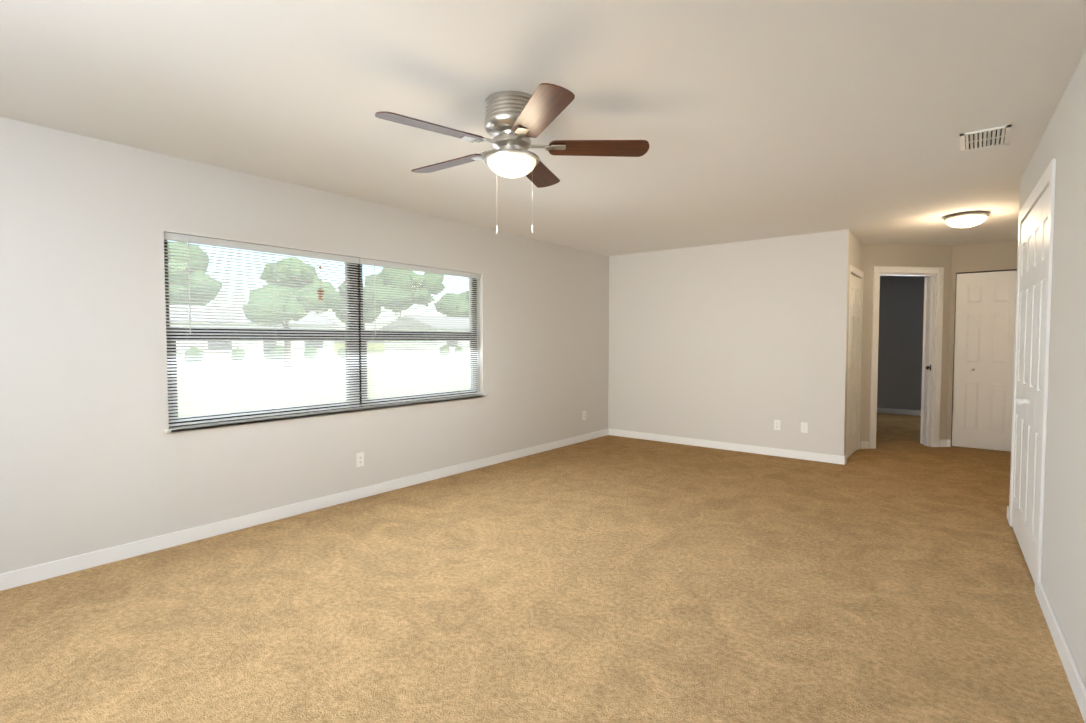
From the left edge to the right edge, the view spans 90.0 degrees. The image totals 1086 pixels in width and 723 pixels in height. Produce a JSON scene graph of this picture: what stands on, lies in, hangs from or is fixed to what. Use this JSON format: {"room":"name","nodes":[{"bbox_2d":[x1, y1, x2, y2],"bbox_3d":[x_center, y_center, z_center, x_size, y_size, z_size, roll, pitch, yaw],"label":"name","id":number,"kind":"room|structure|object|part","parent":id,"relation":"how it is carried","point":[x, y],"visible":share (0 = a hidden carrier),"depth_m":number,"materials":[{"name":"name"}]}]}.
{"room":"empty living room","nodes":[
{"label":"empty living room","id":0,"kind":"room"},
{"bbox_2d":[0,117,608,573],"bbox_3d":[0.110,-0.179,6.601,0.200,2.440,13.700,2,3,39],"label":"wall","id":1,"kind":"structure","parent":0,"point":[92,457],"depth_m":3.39,"materials":[{"name":"white paint"}]},
{"bbox_2d":[0,429,607,590],"bbox_3d":[-1.523,1.082,4.426,0.016,0.088,7.790,2,3,39],"label":"baseboard","id":2,"kind":"structure","parent":1,"relation":"attached to","point":[31,574],"depth_m":3.72,"materials":[{"name":"white wood"}]},
{"bbox_2d":[164,232,480,426],"bbox_3d":[-1.535,-0.223,4.497,0.136,1.250,2.765,2,3,39],"label":"window","id":3,"kind":"structure","parent":1,"relation":"in","point":[354,336],"depth_m":4.13,"materials":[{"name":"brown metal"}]},
{"bbox_2d":[164,232,360,426],"bbox_3d":[-1.931,-0.217,3.925,0.042,1.213,1.365,2,3,39],"label":"blind","id":4,"kind":"object","parent":3,"relation":"attached to","point":[352,336],"depth_m":3.84,"materials":[{"name":"white plastic"}]},
{"bbox_2d":[359,258,480,405],"bbox_3d":[-1.070,-0.259,5.004,0.042,1.213,1.380,2,3,39],"label":"blind","id":5,"kind":"object","parent":3,"relation":"attached to","point":[364,335],"depth_m":4.90,"materials":[{"name":"white plastic"}]},
{"bbox_2d":[164,394,486,433],"bbox_3d":[-1.499,0.393,4.492,0.106,0.023,2.825,2,3,39],"label":"window sill","id":6,"kind":"structure","parent":1,"relation":"attached to","point":[254,420],"depth_m":4.07,"materials":[{"name":"white"}]},
{"bbox_2d":[356,452,363,466],"bbox_3d":[-1.498,0.805,4.453,0.009,0.114,0.070,2,3,39],"label":"electrical outlet","id":7,"kind":"object","parent":1,"relation":"attached to","point":[359,459],"visible":1,"depth_m":4.45,"materials":[{"name":"white plastic"}]},
{"bbox_2d":[0,413,1084,722],"bbox_3d":[2.651,1.143,4.624,6.700,0.050,13.700,2,3,39],"label":"floor","id":8,"kind":"structure","parent":0,"point":[628,579],"depth_m":2.65,"materials":[{"name":"carpet"}]},
{"bbox_2d":[0,0,1085,255],"bbox_3d":[2.792,-1.370,4.543,6.900,0.100,13.900,2,3,39],"label":"ceiling","id":9,"kind":"structure","parent":0,"point":[748,120],"depth_m":2.57,"materials":[{"name":"white paint"}]},
{"bbox_2d":[375,83,648,233],"bbox_3d":[-0.191,-0.944,2.647,1.242,0.606,1.274,2,3,39],"label":"ceiling fan","id":10,"kind":"object","parent":9,"relation":"hanging from","point":[514,121],"visible":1,"depth_m":2.53,"materials":[{"name":"silver metal"}]},
{"bbox_3d":[-0.486,-1.023,2.373,0.490,0.033,0.142,-2,3,-37],"label":"blade","id":11,"kind":"part","parent":10,"relation":"part of","materials":[{"name":"brown wood"}]},
{"bbox_3d":[-0.495,-1.042,2.866,0.490,0.033,0.142,2,3,35],"label":"blade","id":12,"kind":"part","parent":10,"relation":"part of","materials":[{"name":"brown wood"}]},
{"bbox_3d":[-0.151,-0.935,2.629,0.238,0.075,0.238,2,3,39],"label":"lamp shade","id":13,"kind":"part","parent":10,"relation":"part of","materials":[{"name":"white glass"}]},
{"bbox_3d":[-0.028,-1.049,3.026,0.142,0.033,0.490,1,2,17],"label":"blade","id":14,"kind":"part","parent":10,"relation":"part of","materials":[{"name":"brown wood"}]},
{"bbox_3d":[-0.014,-1.018,2.228,0.142,0.033,0.490,-1,2,-19],"label":"blade","id":15,"kind":"part","parent":10,"relation":"part of","materials":[{"name":"brown wood"}]},
{"bbox_3d":[0.269,-1.033,2.632,0.490,0.033,0.142,0,2,-1],"label":"blade","id":16,"kind":"part","parent":10,"relation":"part of","materials":[{"name":"brown wood"}]},
{"bbox_2d":[944,211,988,227],"bbox_3d":[3.856,-1.281,4.951,0.320,0.109,0.320,2,3,39],"label":"light","id":17,"kind":"object","parent":9,"relation":"attached to","point":[966,219],"visible":1,"depth_m":4.86,"materials":[{"name":"white glass"}]},
{"bbox_2d":[965,128,1005,149],"bbox_3d":[2.505,-1.263,3.080,0.200,0.001,0.330,2,3,39],"label":"vent duct","id":18,"kind":"object","parent":9,"relation":"attached to","point":[986,137],"visible":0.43,"depth_m":3.07,"materials":[{"name":"black metal"}]},
{"bbox_2d":[960,124,1011,151],"bbox_3d":[2.505,-1.258,3.080,0.220,0.011,0.350,2,3,39],"label":"ceiling vent","id":19,"kind":"object","parent":9,"relation":"in","point":[964,136],"visible":1,"depth_m":3.06,"materials":[{"name":"white metal"}]},
{"bbox_2d":[608,229,850,455],"bbox_3d":[2.060,-0.178,6.580,2.875,2.440,0.120,2,3,39],"label":"wall","id":20,"kind":"structure","parent":0,"point":[744,342],"depth_m":6.34,"materials":[{"name":"white paint"}]},
{"bbox_2d":[608,428,846,464],"bbox_3d":[2.036,1.000,6.561,2.858,0.088,0.016,2,3,39],"label":"baseboard","id":21,"kind":"structure","parent":20,"relation":"attached to","point":[828,458],"depth_m":6.37,"materials":[{"name":"white wood"}]},
{"bbox_2d":[774,420,780,429],"bbox_3d":[2.624,0.712,6.082,0.070,0.114,0.009,2,3,39],"label":"outlet","id":22,"kind":"object","parent":20,"relation":"attached to","point":[777,424],"visible":1,"depth_m":6.08,"materials":[{"name":"white plastic"}]},
{"bbox_2d":[801,422,807,432],"bbox_3d":[2.842,0.719,5.907,0.070,0.114,0.011,2,3,39],"label":"outlet","id":23,"kind":"object","parent":20,"relation":"attached to","point":[804,427],"visible":1,"depth_m":5.91,"materials":[{"name":"white plastic"}]},
{"bbox_2d":[850,234,862,277],"bbox_3d":[3.452,-0.161,6.149,0.120,2.440,0.940,2,3,39],"label":"wall","id":24,"kind":"structure","parent":0,"point":[856,251],"depth_m":6.09,"materials":[{"name":"white paint"}]},
{"bbox_2d":[847,274,860,457],"bbox_3d":[3.483,0.048,6.120,0.035,2.000,0.750,2,3,39],"label":"door leaf","id":25,"kind":"structure","parent":24,"relation":"in","point":[854,360],"depth_m":6.12,"materials":[{"name":"white wood"}]},
{"bbox_2d":[846,264,863,453],"bbox_3d":[3.452,0.009,6.143,0.136,2.100,0.900,2,3,39],"label":"door frame","id":26,"kind":"structure","parent":24,"relation":"attached to","point":[856,271],"depth_m":6.38,"materials":[{"name":"white wood"}]},
{"bbox_2d":[877,276,927,409],"bbox_3d":[6.438,-0.290,9.483,4.100,2.440,0.100,2,3,39],"label":"wall","id":27,"kind":"structure","parent":0,"point":[900,341],"depth_m":9.52,"materials":[{"name":"grey paint"}]},
{"bbox_2d":[877,408,920,415],"bbox_3d":[6.403,0.887,9.484,3.900,0.088,0.013,2,3,39],"label":"baseboard","id":28,"kind":"structure","parent":27,"relation":"attached to","point":[899,411],"depth_m":9.56,"materials":[{"name":"white wood"}]},
{"bbox_2d":[860,244,951,446],"bbox_3d":[4.363,-0.178,6.589,1.232,2.440,0.120,0,2,-6],"label":"wall","id":29,"kind":"structure","parent":0,"point":[895,255],"depth_m":6.50,"materials":[{"name":"white paint"}]},
{"bbox_2d":[860,439,946,448],"bbox_3d":[4.370,0.999,6.569,1.131,0.088,0.013,0,2,-6],"label":"baseboard","id":30,"kind":"structure","parent":29,"relation":"attached to","point":[865,444],"depth_m":6.51,"materials":[{"name":"white wood"}]},
{"bbox_2d":[869,266,943,448],"bbox_3d":[4.362,-0.046,6.594,0.910,2.175,0.154,0,2,-6],"label":"door frame","id":31,"kind":"structure","parent":29,"relation":"attached to","point":[935,275],"depth_m":6.55,"materials":[{"name":"white wood"}]},
{"bbox_2d":[920,277,927,443],"bbox_3d":[4.971,-0.021,6.991,0.035,2.070,0.720,2,3,44],"label":"open door leaf","id":32,"kind":"structure","parent":29,"relation":"in","point":[923,359],"depth_m":6.73,"materials":[{"name":"white wood"}]},
{"bbox_2d":[947,240,1017,446],"bbox_3d":[5.638,-0.176,6.541,1.280,2.440,0.800,2,3,39],"label":"wall","id":33,"kind":"structure","parent":0,"point":[992,256],"depth_m":6.44,"materials":[{"name":"white paint"}]},
{"bbox_2d":[951,269,1016,446],"bbox_3d":[5.242,-0.007,6.427,0.610,2.110,0.124,2,3,39],"label":"door frame","id":34,"kind":"structure","parent":33,"relation":"attached to","point":[954,326],"depth_m":6.55,"materials":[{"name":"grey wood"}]},
{"bbox_2d":[952,270,1016,451],"bbox_3d":[5.229,-0.006,6.411,0.598,2.085,0.035,2,3,39],"label":"door leaf","id":35,"kind":"structure","parent":33,"relation":"in","point":[985,313],"depth_m":6.41,"materials":[{"name":"white wood"}]},
{"bbox_2d":[1019,50,1085,687],"bbox_3d":[1.677,0.041,0.902,0.770,2.440,6.900,2,3,36],"label":"wall","id":36,"kind":"structure","parent":0,"point":[1063,566],"depth_m":2.30,"materials":[{"name":"white paint"}]},
{"bbox_2d":[1012,188,1048,582],"bbox_3d":[2.897,0.123,3.259,0.087,2.070,1.212,2,3,36],"label":"bifold closet door","id":37,"kind":"structure","parent":36,"relation":"in","point":[1029,366],"depth_m":3.19,"materials":[{"name":"white wood"}]},
{"bbox_2d":[1009,158,1055,595],"bbox_3d":[2.953,0.079,3.217,0.133,2.185,1.390,2,3,36],"label":"trim","id":38,"kind":"structure","parent":36,"relation":"attached to","point":[1047,178],"depth_m":2.73,"materials":[{"name":"white wood"}]},
{"bbox_2d":[1007,506,1085,722],"bbox_3d":[1.413,1.208,1.147,0.133,0.088,6.913,2,3,36],"label":"baseboard","id":39,"kind":"structure","parent":36,"relation":"attached to","point":[1077,685],"depth_m":2.16,"materials":[{"name":"white wood"}]},
{"label":"outside","id":40,"kind":"structure","parent":0,"visible":0},
{"bbox_2d":[177,344,468,415],"bbox_3d":[-58.879,-2.628,109.049,219.800,0.200,340.000,2,3,39],"label":"lawn","id":41,"kind":"structure","parent":40,"point":[312,381],"depth_m":19.12,"materials":[{"name":"green plant"}]},
{"bbox_2d":[167,242,222,304],"bbox_3d":[-35.856,-6.056,51.497,8.072,11.085,8.633,2,3,39],"label":"tree","id":42,"kind":"object","parent":41,"relation":"on","point":[190,274],"depth_m":50.29,"materials":[{"name":"green plant"}]},
{"bbox_2d":[170,322,333,361],"bbox_3d":[-25.345,-1.519,42.663,9.000,2.700,14.000,2,3,39],"label":"house","id":43,"kind":"structure","parent":41,"relation":"on","point":[245,341],"depth_m":39.58,"materials":[{"name":"white"}]},
{"bbox_2d":[207,341,231,348],"bbox_3d":[-22.906,-1.508,38.478,0.030,1.200,1.600,2,3,39],"label":"window","id":44,"kind":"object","parent":43,"relation":"attached to","point":[207,341],"depth_m":38.36,"materials":[{"name":"grey"}]},
{"bbox_2d":[169,303,337,325],"bbox_3d":[-25.345,-3.618,42.582,10.000,1.500,15.000,2,3,39],"label":"house roof","id":45,"kind":"structure","parent":43,"relation":"on","point":[235,315],"depth_m":40.21,"materials":[{"name":"grey"}]},
{"bbox_2d":[263,341,275,359],"bbox_3d":[-20.724,-1.189,41.229,0.030,2.050,1.000,2,3,39],"label":"door","id":46,"kind":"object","parent":43,"relation":"attached to","point":[263,347],"depth_m":41.12,"materials":[{"name":"grey"}]},
{"bbox_2d":[304,341,322,347],"bbox_3d":[-18.542,-1.719,43.947,0.030,1.200,1.600,2,3,39],"label":"window","id":47,"kind":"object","parent":43,"relation":"attached to","point":[304,341],"depth_m":43.99,"materials":[{"name":"grey"}]},
{"bbox_2d":[242,284,326,366],"bbox_3d":[-13.695,-1.839,28.243,4.564,4.449,3.721,2,3,39],"label":"tree","id":48,"kind":"object","parent":41,"relation":"on","point":[282,307],"depth_m":27.07,"materials":[{"name":"green plant"}]},
{"bbox_2d":[259,257,341,312],"bbox_3d":[-26.239,-5.939,58.669,9.429,10.299,6.608,2,3,39],"label":"tree","id":49,"kind":"object","parent":41,"relation":"on","point":[299,278],"depth_m":56.00,"materials":[{"name":"green plant"}]},
{"bbox_2d":[184,344,462,361],"bbox_3d":[-5.523,-1.252,59.084,1.964,1.586,68.652,2,3,39],"label":"shrubs","id":50,"kind":"object","parent":41,"relation":"on","point":[283,352],"depth_m":40.49,"materials":[{"name":"green plant"}]},
{"bbox_2d":[332,284,391,329],"bbox_3d":[-21.572,-5.250,63.027,7.011,8.586,6.893,2,3,39],"label":"tree","id":51,"kind":"object","parent":41,"relation":"on","point":[365,302],"depth_m":62.28,"materials":[{"name":"green plant"}]},
{"bbox_2d":[365,267,445,318],"bbox_3d":[-18.409,-7.225,72.371,9.738,11.814,10.212,2,3,39],"label":"tree","id":52,"kind":"object","parent":41,"relation":"on","point":[407,286],"depth_m":69.93,"materials":[{"name":"green plant"}]},
{"bbox_2d":[384,329,468,354],"bbox_3d":[-9.296,-2.357,64.382,9.000,2.700,16.000,2,3,39],"label":"wall","id":53,"kind":"structure","parent":41,"relation":"on","point":[424,345],"depth_m":57.82,"materials":[{"name":"white"}]},
{"bbox_2d":[378,315,468,329],"bbox_3d":[-9.296,-4.455,64.302,10.000,1.500,17.000,2,3,39],"label":"house roof","id":54,"kind":"structure","parent":53,"relation":"on","point":[428,323],"depth_m":57.96,"materials":[{"name":"grey"}]},
{"bbox_2d":[446,341,457,345],"bbox_3d":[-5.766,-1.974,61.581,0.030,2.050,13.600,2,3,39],"label":"window","id":55,"kind":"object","parent":53,"relation":"attached to","point":[451,343],"depth_m":56.79,"materials":[{"name":"grey"}]},
{"bbox_2d":[434,291,468,316],"bbox_3d":[-11.172,-6.212,80.499,8.021,9.162,9.492,2,3,39],"label":"tree","id":56,"kind":"object","parent":41,"relation":"on","point":[454,305],"depth_m":77.41,"materials":[{"name":"green plant"}]}
]}

